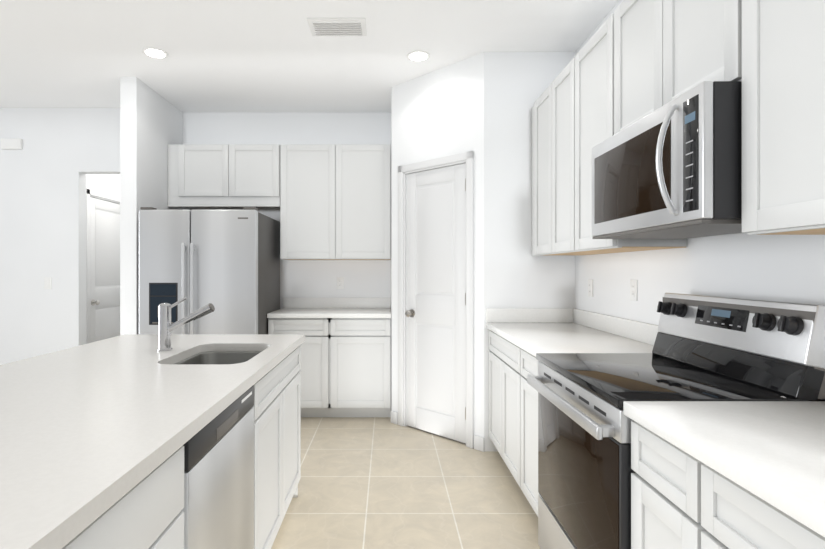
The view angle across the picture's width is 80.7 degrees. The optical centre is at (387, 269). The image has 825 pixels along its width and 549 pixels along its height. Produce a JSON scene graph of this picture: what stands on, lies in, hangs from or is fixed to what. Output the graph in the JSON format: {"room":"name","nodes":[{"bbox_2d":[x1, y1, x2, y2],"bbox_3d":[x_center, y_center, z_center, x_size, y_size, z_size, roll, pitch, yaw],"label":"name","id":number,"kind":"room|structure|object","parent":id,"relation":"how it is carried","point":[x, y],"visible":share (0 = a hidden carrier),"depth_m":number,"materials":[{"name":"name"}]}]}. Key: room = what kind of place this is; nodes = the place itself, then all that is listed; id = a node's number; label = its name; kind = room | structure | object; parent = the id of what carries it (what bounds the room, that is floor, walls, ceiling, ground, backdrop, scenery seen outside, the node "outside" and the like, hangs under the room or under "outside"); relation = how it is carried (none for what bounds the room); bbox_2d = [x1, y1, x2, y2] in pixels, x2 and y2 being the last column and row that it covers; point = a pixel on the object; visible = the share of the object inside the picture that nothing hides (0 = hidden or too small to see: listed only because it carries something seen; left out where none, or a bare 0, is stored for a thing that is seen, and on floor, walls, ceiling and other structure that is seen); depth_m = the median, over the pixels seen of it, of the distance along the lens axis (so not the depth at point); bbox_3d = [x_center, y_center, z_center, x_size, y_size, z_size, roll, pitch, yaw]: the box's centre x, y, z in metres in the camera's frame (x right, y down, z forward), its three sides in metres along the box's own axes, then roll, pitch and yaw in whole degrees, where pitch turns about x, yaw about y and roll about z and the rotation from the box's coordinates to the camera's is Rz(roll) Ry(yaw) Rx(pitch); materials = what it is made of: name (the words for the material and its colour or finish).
{"room":"kitchen","nodes":[
{"label":"kitchen","id":0,"kind":"room"},
{"bbox_2d":[0,0,618,112],"bbox_3d":[-1.585,-1.575,1.960,6.070,0.050,8.920,0,0,0],"label":"ceiling","id":1,"kind":"structure","parent":0,"point":[250,56],"depth_m":3.35,"materials":[{"name":"white paint"}]},
{"bbox_2d":[142,47,167,58],"bbox_3d":[-1.660,-1.545,3.460,0.170,0.008,0.170,0,0,0],"label":"recessed light","id":2,"kind":"object","parent":1,"relation":"in","point":[157,53],"visible":1,"depth_m":3.45,"materials":[{"name":"white plastic"}]},
{"bbox_2d":[307,18,366,35],"bbox_3d":[-0.320,-1.543,3.090,0.360,0.014,0.220,0,0,0],"label":"ceiling vent","id":3,"kind":"object","parent":1,"relation":"in","point":[337,26],"visible":1,"depth_m":3.07,"materials":[{"name":"white plastic"}]},
{"bbox_2d":[407,51,429,61],"bbox_3d":[0.220,-1.545,3.510,0.170,0.008,0.170,0,0,0],"label":"recessed light","id":4,"kind":"object","parent":1,"relation":"in","point":[417,56],"visible":1,"depth_m":3.50,"materials":[{"name":"white plastic"}]},
{"bbox_2d":[271,417,540,548],"bbox_3d":[-1.585,1.315,1.960,6.070,0.050,8.920,0,0,0],"label":"floor","id":5,"kind":"structure","parent":0,"point":[374,483],"depth_m":2.79,"materials":[{"name":"tile"}]},
{"bbox_2d":[62,446,183,548],"bbox_3d":[-0.815,0.852,0.773,0.640,0.876,0.822,0,0,0],"label":"base cabinet","id":6,"kind":"object","parent":5,"relation":"on","point":[145,513],"depth_m":1.00,"materials":[{"name":"white paint"}]},
{"bbox_2d":[0,334,304,548],"bbox_3d":[-1.000,0.391,1.175,1.040,0.038,3.250,0,0,0],"label":"countertop","id":7,"kind":"structure","parent":6,"relation":"on","point":[90,433],"depth_m":1.25,"materials":[{"name":"stone"}]},
{"bbox_2d":[157,297,214,350],"bbox_3d":[-0.937,0.248,2.250,0.263,0.246,0.066,0,0,0],"label":"faucet","id":8,"kind":"object","parent":7,"relation":"on","point":[166,327],"visible":1,"depth_m":2.23,"materials":[{"name":"silver metal"}]},
{"bbox_2d":[175,351,261,363],"bbox_3d":[-0.755,0.512,2.185,0.430,0.202,0.620,0,0,0],"label":"sink","id":9,"kind":"object","parent":7,"relation":"in","point":[221,357],"visible":0.06,"depth_m":2.45,"materials":[{"name":"silver metal"}]},
{"bbox_2d":[139,207,279,333],"bbox_3d":[-1.496,0.392,4.213,0.921,1.773,0.935,0,0,0],"label":"refrigerator","id":10,"kind":"object","parent":5,"relation":"on","point":[226,263],"visible":0.6,"depth_m":3.80,"materials":[{"name":"grey metal"}]},
{"bbox_2d":[254,378,261,548],"bbox_3d":[-0.815,0.852,1.502,0.640,0.876,0.713,0,0,0],"label":"base cabinet","id":11,"kind":"object","parent":5,"relation":"on","point":[258,385],"depth_m":1.85,"materials":[{"name":"white paint"}]},
{"bbox_2d":[180,385,253,548],"bbox_3d":[-0.790,0.850,1.490,0.600,0.856,0.592,0,0,0],"label":"dishwasher","id":12,"kind":"object","parent":11,"relation":"in","point":[218,509],"visible":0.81,"depth_m":1.44,"materials":[{"name":"grey metal"}]},
{"bbox_2d":[262,345,300,548],"bbox_3d":[-0.815,0.852,2.283,0.640,0.876,0.974,0,0,0],"label":"base cabinet","id":13,"kind":"object","parent":5,"relation":"on","point":[281,386],"depth_m":2.23,"materials":[{"name":"white paint"}]},
{"bbox_2d":[268,318,390,416],"bbox_3d":[-0.502,0.852,4.463,1.056,0.876,0.621,0,0,0],"label":"base cabinet","id":14,"kind":"object","parent":5,"relation":"on","point":[345,369],"visible":0.67,"depth_m":4.16,"materials":[{"name":"white paint"}]},
{"bbox_2d":[267,298,390,317],"bbox_3d":[-0.502,0.341,4.455,1.059,0.138,0.635,0,0,0],"label":"countertop","id":15,"kind":"structure","parent":14,"relation":"on","point":[336,308],"depth_m":4.69,"materials":[{"name":"stone"}]},
{"bbox_2d":[489,330,512,474],"bbox_3d":[1.021,0.852,3.001,0.614,0.876,0.888,0,0,0],"label":"base cabinet","id":16,"kind":"object","parent":5,"relation":"on","point":[501,353],"depth_m":3.05,"materials":[{"name":"white paint"}]},
{"bbox_2d":[513,344,538,515],"bbox_3d":[1.021,0.852,2.418,0.614,0.876,0.529,0,0,0],"label":"base cabinet","id":17,"kind":"object","parent":5,"relation":"on","point":[513,414],"depth_m":2.54,"materials":[{"name":"white paint"}]},
{"bbox_2d":[486,308,657,356],"bbox_3d":[1.012,0.341,2.800,0.633,0.138,1.293,0,0,0],"label":"countertop","id":18,"kind":"structure","parent":17,"relation":"on","point":[533,331],"depth_m":2.80,"materials":[{"name":"stone"}]},
{"bbox_2d":[631,421,670,548],"bbox_3d":[1.007,0.852,1.192,0.642,0.876,0.369,0,0,0],"label":"base cabinet","id":19,"kind":"object","parent":5,"relation":"on","point":[650,453],"depth_m":1.28,"materials":[{"name":"white paint"}]},
{"bbox_2d":[527,293,824,548],"bbox_3d":[0.963,0.687,1.765,0.711,1.176,0.766,0,0,0],"label":"range","id":20,"kind":"object","parent":5,"relation":"on","point":[710,348],"visible":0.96,"depth_m":1.63,"materials":[{"name":"grey metal"}]},
{"bbox_2d":[671,444,824,548],"bbox_3d":[1.007,0.852,0.841,0.642,0.876,0.585,0,0,0],"label":"base cabinet","id":21,"kind":"object","parent":5,"relation":"on","point":[681,499],"depth_m":1.00,"materials":[{"name":"white paint"}]},
{"bbox_2d":[623,401,824,536],"bbox_3d":[0.998,0.341,0.298,0.661,0.138,2.157,0,0,0],"label":"countertop","id":22,"kind":"structure","parent":21,"relation":"on","point":[772,453],"depth_m":1.06,"materials":[{"name":"stone"}]},
{"bbox_2d":[0,0,824,450],"bbox_3d":[-1.585,-0.130,1.960,6.070,2.840,8.920,0,0,0],"label":"wall","id":23,"kind":"structure","parent":0,"point":[480,106],"depth_m":3.90,"materials":[{"name":"paint"}]},
{"bbox_2d":[1,139,22,149],"bbox_3d":[-3.585,-1.200,4.622,0.190,0.100,0.034,0,0,0],"label":"door chime","id":24,"kind":"object","parent":23,"relation":"attached to","point":[11,144],"visible":1,"depth_m":4.61,"materials":[{"name":"white plastic"}]},
{"bbox_2d":[44,277,51,288],"bbox_3d":[-3.250,0.124,4.635,0.070,0.114,0.008,0,0,0],"label":"light switch","id":25,"kind":"object","parent":23,"relation":"attached to","point":[47,282],"visible":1,"depth_m":4.63,"materials":[{"name":"white plastic"}]},
{"bbox_2d":[86,189,119,343],"bbox_3d":[-3.260,0.214,5.585,0.152,2.152,0.914,0,0,0],"label":"door frame","id":26,"kind":"structure","parent":23,"relation":"attached to","point":[100,195],"depth_m":5.16,"materials":[{"name":"white paint"}]},
{"bbox_2d":[90,197,119,342],"bbox_3d":[-3.225,0.245,5.585,0.179,2.066,0.766,0,0,0],"label":"hall door","id":27,"kind":"structure","parent":23,"relation":"in","point":[104,269],"depth_m":5.49,"materials":[{"name":"white paint"}]},
{"bbox_2d":[176,144,275,203],"bbox_3d":[-1.454,-0.911,4.597,0.928,0.479,0.351,0,0,0],"label":"upper cabinet","id":28,"kind":"object","parent":23,"relation":"attached to","point":[205,173],"depth_m":4.43,"materials":[{"name":"white paint"}]},
{"bbox_2d":[276,144,390,259],"bbox_3d":[-0.480,-0.627,4.597,1.012,1.046,0.351,0,0,0],"label":"upper cabinet","id":29,"kind":"object","parent":23,"relation":"attached to","point":[332,201],"depth_m":4.43,"materials":[{"name":"white paint"}]},
{"bbox_2d":[337,277,343,288],"bbox_3d":[-0.470,0.130,4.771,0.070,0.114,0.008,0,0,0],"label":"outlet","id":30,"kind":"object","parent":23,"relation":"attached to","point":[340,282],"visible":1,"depth_m":4.77,"materials":[{"name":"white plastic"}]},
{"bbox_2d":[405,163,465,442],"bbox_3d":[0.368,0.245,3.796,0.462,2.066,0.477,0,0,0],"label":"pantry door","id":31,"kind":"structure","parent":23,"relation":"in","point":[435,313],"depth_m":3.77,"materials":[{"name":"white paint"}]},
{"bbox_2d":[398,151,473,448],"bbox_3d":[0.397,0.214,3.818,0.147,2.152,0.754,0,0,-45],"label":"door frame","id":32,"kind":"structure","parent":23,"relation":"attached to","point":[467,158],"depth_m":3.65,"materials":[{"name":"white paint"}]},
{"bbox_2d":[391,411,483,451],"bbox_3d":[-1.908,1.240,4.276,5.184,0.100,1.679,0,0,0],"label":"baseboard","id":33,"kind":"structure","parent":23,"relation":"attached to","point":[479,443],"depth_m":3.48,"materials":[{"name":"white paint"}]},
{"bbox_2d":[532,65,619,255],"bbox_3d":[1.164,-0.627,2.929,0.329,1.046,0.782,0,0,0],"label":"upper cabinet","id":34,"kind":"object","parent":23,"relation":"attached to","point":[550,110],"depth_m":2.96,"materials":[{"name":"white paint"}]},
{"bbox_2d":[588,280,592,296],"bbox_3d":[1.326,0.120,3.180,0.008,0.114,0.070,0,0,0],"label":"outlet","id":35,"kind":"object","parent":23,"relation":"attached to","point":[590,288],"visible":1,"depth_m":3.17,"materials":[{"name":"white plastic"}]},
{"bbox_2d":[568,5,686,251],"bbox_3d":[1.164,-0.627,2.375,0.329,1.046,0.573,0,0,0],"label":"upper cabinet","id":36,"kind":"object","parent":23,"relation":"attached to","point":[594,72],"depth_m":2.41,"materials":[{"name":"white paint"}]},
{"bbox_2d":[630,280,636,300],"bbox_3d":[1.326,0.110,2.620,0.008,0.114,0.070,0,0,0],"label":"outlet","id":37,"kind":"object","parent":23,"relation":"attached to","point":[633,290],"visible":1,"depth_m":2.62,"materials":[{"name":"white plastic"}]},
{"bbox_2d":[620,0,735,130],"bbox_3d":[1.164,-0.850,1.766,0.329,0.601,0.770,0,0,0],"label":"upper cabinet","id":38,"kind":"object","parent":23,"relation":"attached to","point":[631,62],"depth_m":1.72,"materials":[{"name":"white paint"}]},
{"bbox_2d":[592,81,743,238],"bbox_3d":[1.081,-0.338,1.765,0.493,0.405,0.764,0,0,0],"label":"microwave","id":39,"kind":"object","parent":38,"relation":"attached to","point":[672,169],"visible":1,"depth_m":1.51,"materials":[{"name":"silver metal"}]},
{"bbox_2d":[736,0,824,234],"bbox_3d":[1.164,-0.627,0.925,0.329,1.046,1.035,0,0,0],"label":"upper cabinet","id":40,"kind":"object","parent":23,"relation":"attached to","point":[780,44],"depth_m":1.24,"materials":[{"name":"white paint"}]}
]}

